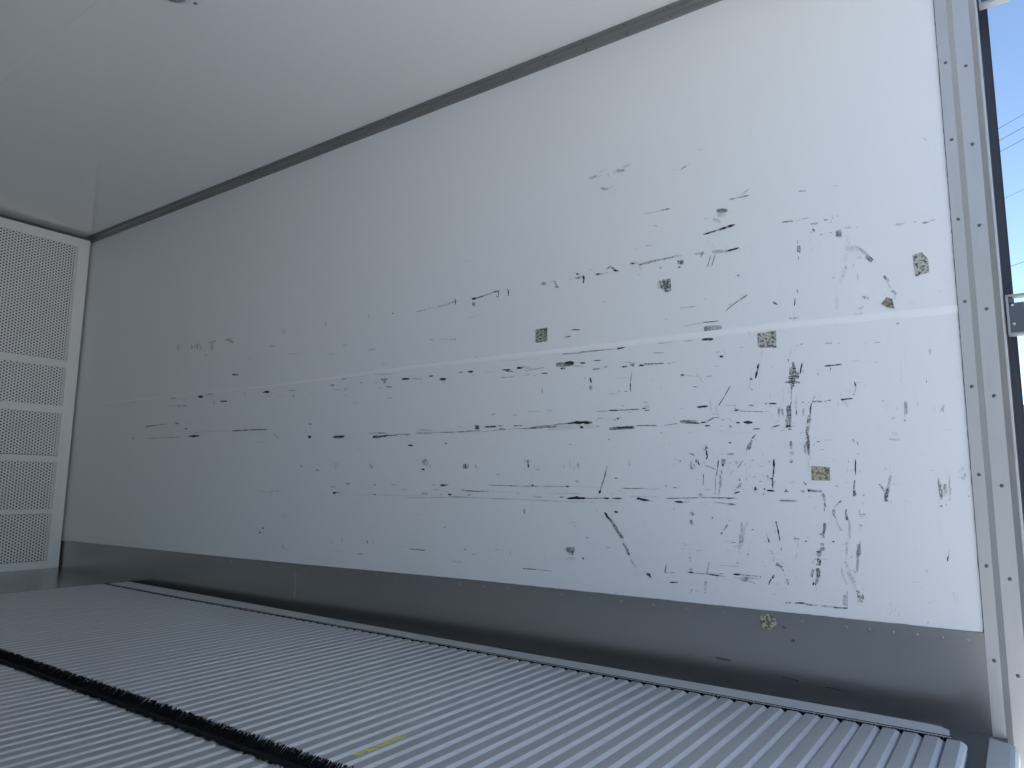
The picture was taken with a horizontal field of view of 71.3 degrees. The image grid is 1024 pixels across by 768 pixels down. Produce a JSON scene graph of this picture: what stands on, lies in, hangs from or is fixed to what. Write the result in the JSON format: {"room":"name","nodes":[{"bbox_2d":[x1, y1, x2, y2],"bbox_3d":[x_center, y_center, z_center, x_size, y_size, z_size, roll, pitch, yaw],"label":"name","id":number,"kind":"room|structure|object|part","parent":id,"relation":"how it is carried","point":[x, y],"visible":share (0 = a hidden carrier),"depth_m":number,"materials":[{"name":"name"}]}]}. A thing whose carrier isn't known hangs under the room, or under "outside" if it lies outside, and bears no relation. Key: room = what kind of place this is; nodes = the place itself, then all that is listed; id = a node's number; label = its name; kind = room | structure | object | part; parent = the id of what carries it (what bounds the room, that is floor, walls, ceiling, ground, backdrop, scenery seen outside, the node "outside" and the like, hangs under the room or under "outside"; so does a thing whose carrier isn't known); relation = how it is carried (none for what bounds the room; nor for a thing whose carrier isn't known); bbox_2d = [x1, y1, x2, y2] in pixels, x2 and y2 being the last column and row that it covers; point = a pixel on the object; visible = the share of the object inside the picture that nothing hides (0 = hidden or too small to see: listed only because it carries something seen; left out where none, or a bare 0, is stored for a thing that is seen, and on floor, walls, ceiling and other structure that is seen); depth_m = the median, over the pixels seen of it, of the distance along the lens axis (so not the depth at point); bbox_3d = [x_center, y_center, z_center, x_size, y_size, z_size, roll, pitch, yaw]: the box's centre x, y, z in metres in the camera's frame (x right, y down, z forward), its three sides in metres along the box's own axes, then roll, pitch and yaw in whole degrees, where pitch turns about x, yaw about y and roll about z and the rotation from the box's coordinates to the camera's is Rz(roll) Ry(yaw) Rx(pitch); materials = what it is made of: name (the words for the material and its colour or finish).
{"room":"truck trailer interior","nodes":[
{"label":"truck trailer interior","id":0,"kind":"room"},
{"bbox_2d":[0,228,74,563],"bbox_3d":[-3.872,-0.047,4.042,0.100,2.425,2.660,-5,-10,35],"label":"perforated panel","id":1,"kind":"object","parent":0,"point":[0,228],"depth_m":4.82,"materials":[{"name":"grey metal"}]},
{"bbox_2d":[0,214,89,240],"bbox_3d":[-3.781,-1.175,4.149,0.090,0.040,2.490,-5,-10,35],"label":"trim","id":2,"kind":"structure","parent":1,"relation":"attached to","point":[1,215],"depth_m":4.89,"materials":[{"name":"grey metal"}]},
{"bbox_2d":[0,0,677,236],"bbox_3d":[-1.601,-1.433,2.638,5.420,0.092,2.490,-5,-10,35],"label":"ceiling","id":3,"kind":"structure","parent":0,"point":[113,112],"depth_m":3.06,"materials":[{"name":"white plastic"}]},
{"bbox_2d":[168,0,196,4],"bbox_3d":[-1.204,-1.386,2.548,0.112,0.028,0.124,1,-8,0],"label":"recessed light","id":4,"kind":"object","parent":3,"relation":"in","point":[172,1],"visible":1,"depth_m":2.57,"materials":[{"name":"white"}]},
{"bbox_2d":[61,0,982,631],"bbox_3d":[-0.874,-0.090,3.507,5.420,2.425,0.087,-5,-10,35],"label":"wall","id":5,"kind":"structure","parent":0,"point":[333,358],"depth_m":2.64,"materials":[{"name":"white plastic"}]},
{"bbox_2d":[85,0,721,242],"bbox_3d":[-0.937,-1.216,3.648,5.320,0.038,0.038,-5,-10,35],"label":"trim","id":6,"kind":"structure","parent":5,"relation":"attached to","point":[679,8],"depth_m":3.22,"materials":[{"name":"grey metal"}]},
{"bbox_2d":[59,540,992,735],"bbox_3d":[-0.913,0.959,3.320,5.416,0.253,0.006,-5,-10,35],"label":"baseboard","id":7,"kind":"structure","parent":5,"relation":"attached to","point":[933,675],"depth_m":2.38,"materials":[{"name":"metal"}]},
{"bbox_2d":[760,614,776,628],"bbox_3d":[0.774,0.718,2.154,0.050,0.046,0.001,-5,-10,35],"label":"residue","id":8,"kind":"object","parent":7,"relation":"attached to","point":[768,621],"visible":1,"depth_m":2.15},
{"bbox_2d":[535,328,546,342],"bbox_3d":[0.114,-0.189,2.767,0.054,0.055,0.001,-5,-10,35],"label":"residue","id":9,"kind":"object","parent":5,"relation":"attached to","point":[541,334],"visible":1,"depth_m":2.77,"materials":[{"name":"grey"}]},
{"bbox_2d":[658,278,670,292],"bbox_3d":[0.533,-0.342,2.492,0.047,0.049,0.001,-5,-10,35],"label":"residue","id":10,"kind":"object","parent":5,"relation":"attached to","point":[665,285],"visible":1,"depth_m":2.49,"materials":[{"name":"grey"}]},
{"bbox_2d":[757,331,775,347],"bbox_3d":[0.809,-0.139,2.265,0.058,0.055,0.001,-5,-10,35],"label":"residue","id":11,"kind":"object","parent":5,"relation":"attached to","point":[766,339],"visible":1,"depth_m":2.26,"materials":[{"name":"grey"}]},
{"bbox_2d":[811,466,829,480],"bbox_3d":[0.919,0.266,2.125,0.052,0.044,0.001,-5,-10,35],"label":"residue","id":12,"kind":"object","parent":5,"relation":"attached to","point":[817,472],"visible":1,"depth_m":2.12,"materials":[{"name":"beige"}]},
{"bbox_2d":[882,297,894,308],"bbox_3d":[1.093,-0.235,2.077,0.034,0.037,0.001,-5,-10,35],"label":"residue","id":13,"kind":"object","parent":5,"relation":"attached to","point":[888,302],"visible":1,"depth_m":2.08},
{"bbox_2d":[912,252,928,275],"bbox_3d":[1.169,-0.343,2.040,0.039,0.070,0.001,-5,-10,35],"label":"residue","id":14,"kind":"object","parent":5,"relation":"attached to","point":[921,265],"visible":1,"depth_m":2.04,"materials":[{"name":"grey"}]},
{"bbox_2d":[933,0,1023,767],"bbox_3d":[1.296,-0.189,1.972,0.106,2.620,0.108,-5,-10,35],"label":"trim","id":15,"kind":"structure","parent":5,"relation":"attached to","point":[998,518],"depth_m":1.91,"materials":[{"name":"grey metal"}]},
{"bbox_2d":[976,0,1023,527],"bbox_3d":[0.898,-0.210,2.314,1.298,2.430,0.162,-5,-10,35],"label":"door","id":16,"kind":"structure","parent":5,"relation":"in","point":[1013,312],"depth_m":2.01,"materials":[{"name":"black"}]},
{"bbox_2d":[986,738,1020,767],"bbox_3d":[0.503,0.721,0.758,0.060,0.025,2.342,-5,-10,35],"label":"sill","id":17,"kind":"structure","parent":5,"relation":"attached to","point":[1000,754],"depth_m":1.61,"materials":[{"name":"grey metal"}]},
{"bbox_2d":[944,728,1007,767],"bbox_3d":[-1.656,0.964,2.312,5.350,0.060,2.490,-5,-10,35],"label":"floor","id":18,"kind":"structure","parent":0,"point":[977,744],"depth_m":1.75,"materials":[{"name":"grey metal"}]},
{"bbox_2d":[0,567,137,593],"bbox_3d":[-3.383,1.047,3.526,1.128,0.006,2.486,-5,-10,35],"label":"floor plate","id":19,"kind":"object","parent":18,"relation":"on","point":[49,578],"visible":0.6,"depth_m":4.20,"materials":[{"name":"grey metal"}]},
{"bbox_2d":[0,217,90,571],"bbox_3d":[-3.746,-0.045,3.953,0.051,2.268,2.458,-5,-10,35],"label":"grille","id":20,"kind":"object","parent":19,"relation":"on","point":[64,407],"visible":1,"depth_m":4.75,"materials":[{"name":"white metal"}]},
{"bbox_3d":[-3.739,0.709,3.833,0.012,0.029,2.458,-5,-10,35],"label":"rail","id":21,"kind":"part","parent":20,"relation":"part of","materials":[{"name":"white metal"}]},
{"bbox_3d":[-3.735,0.365,3.883,0.012,0.044,2.458,-5,-10,35],"label":"rail","id":22,"kind":"part","parent":20,"relation":"part of","materials":[{"name":"white metal"}]},
{"bbox_3d":[-3.743,1.051,3.784,0.012,0.050,2.458,-5,-10,35],"label":"rail","id":23,"kind":"part","parent":20,"relation":"part of","materials":[{"name":"white metal"}]},
{"bbox_3d":[-3.732,0.035,3.930,0.012,0.050,2.458,-5,-10,35],"label":"rail","id":24,"kind":"part","parent":20,"relation":"part of","materials":[{"name":"white metal"}]},
{"bbox_3d":[-3.728,-0.277,3.975,0.012,0.049,2.458,-5,-10,35],"label":"rail","id":25,"kind":"part","parent":20,"relation":"part of","materials":[{"name":"white metal"}]},
{"bbox_3d":[-3.719,-1.138,4.099,0.012,0.062,2.458,-5,-10,35],"label":"rail","id":26,"kind":"part","parent":20,"relation":"part of","materials":[{"name":"white metal"}]},
{"bbox_2d":[0,664,282,767],"bbox_3d":[-1.530,0.807,1.585,4.149,0.045,1.005,-5,-10,35],"label":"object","id":27,"kind":"structure","parent":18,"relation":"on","point":[44,724],"depth_m":1.61,"materials":[{"name":"metal"}]},
{"bbox_2d":[0,648,353,767],"bbox_3d":[-1.218,0.870,2.014,4.152,0.050,0.094,-5,-10,35],"label":"strip","id":28,"kind":"object","parent":18,"relation":"on","point":[187,722],"visible":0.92,"depth_m":1.76,"materials":[{"name":"black rubber"}]},
{"bbox_2d":[0,584,967,767],"bbox_3d":[-0.914,0.939,2.450,4.149,0.046,1.006,-5,-10,35],"label":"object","id":29,"kind":"structure","parent":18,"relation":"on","point":[334,693],"depth_m":1.92,"materials":[{"name":"metal"}]},
{"bbox_3d":[-0.289,0.797,1.577,0.014,0.001,0.152,-5,-10,35],"label":"tape strip","id":30,"kind":"part","parent":29,"relation":"part of","materials":[{"name":"yellow plastic"}]},
{"bbox_2d":[107,581,956,741],"bbox_3d":[-0.605,1.003,2.878,4.104,0.047,0.140,-5,-10,36],"label":"strip","id":31,"kind":"object","parent":18,"relation":"on","point":[922,729],"visible":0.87,"depth_m":2.22,"materials":[{"name":"grey metal"}]}
]}

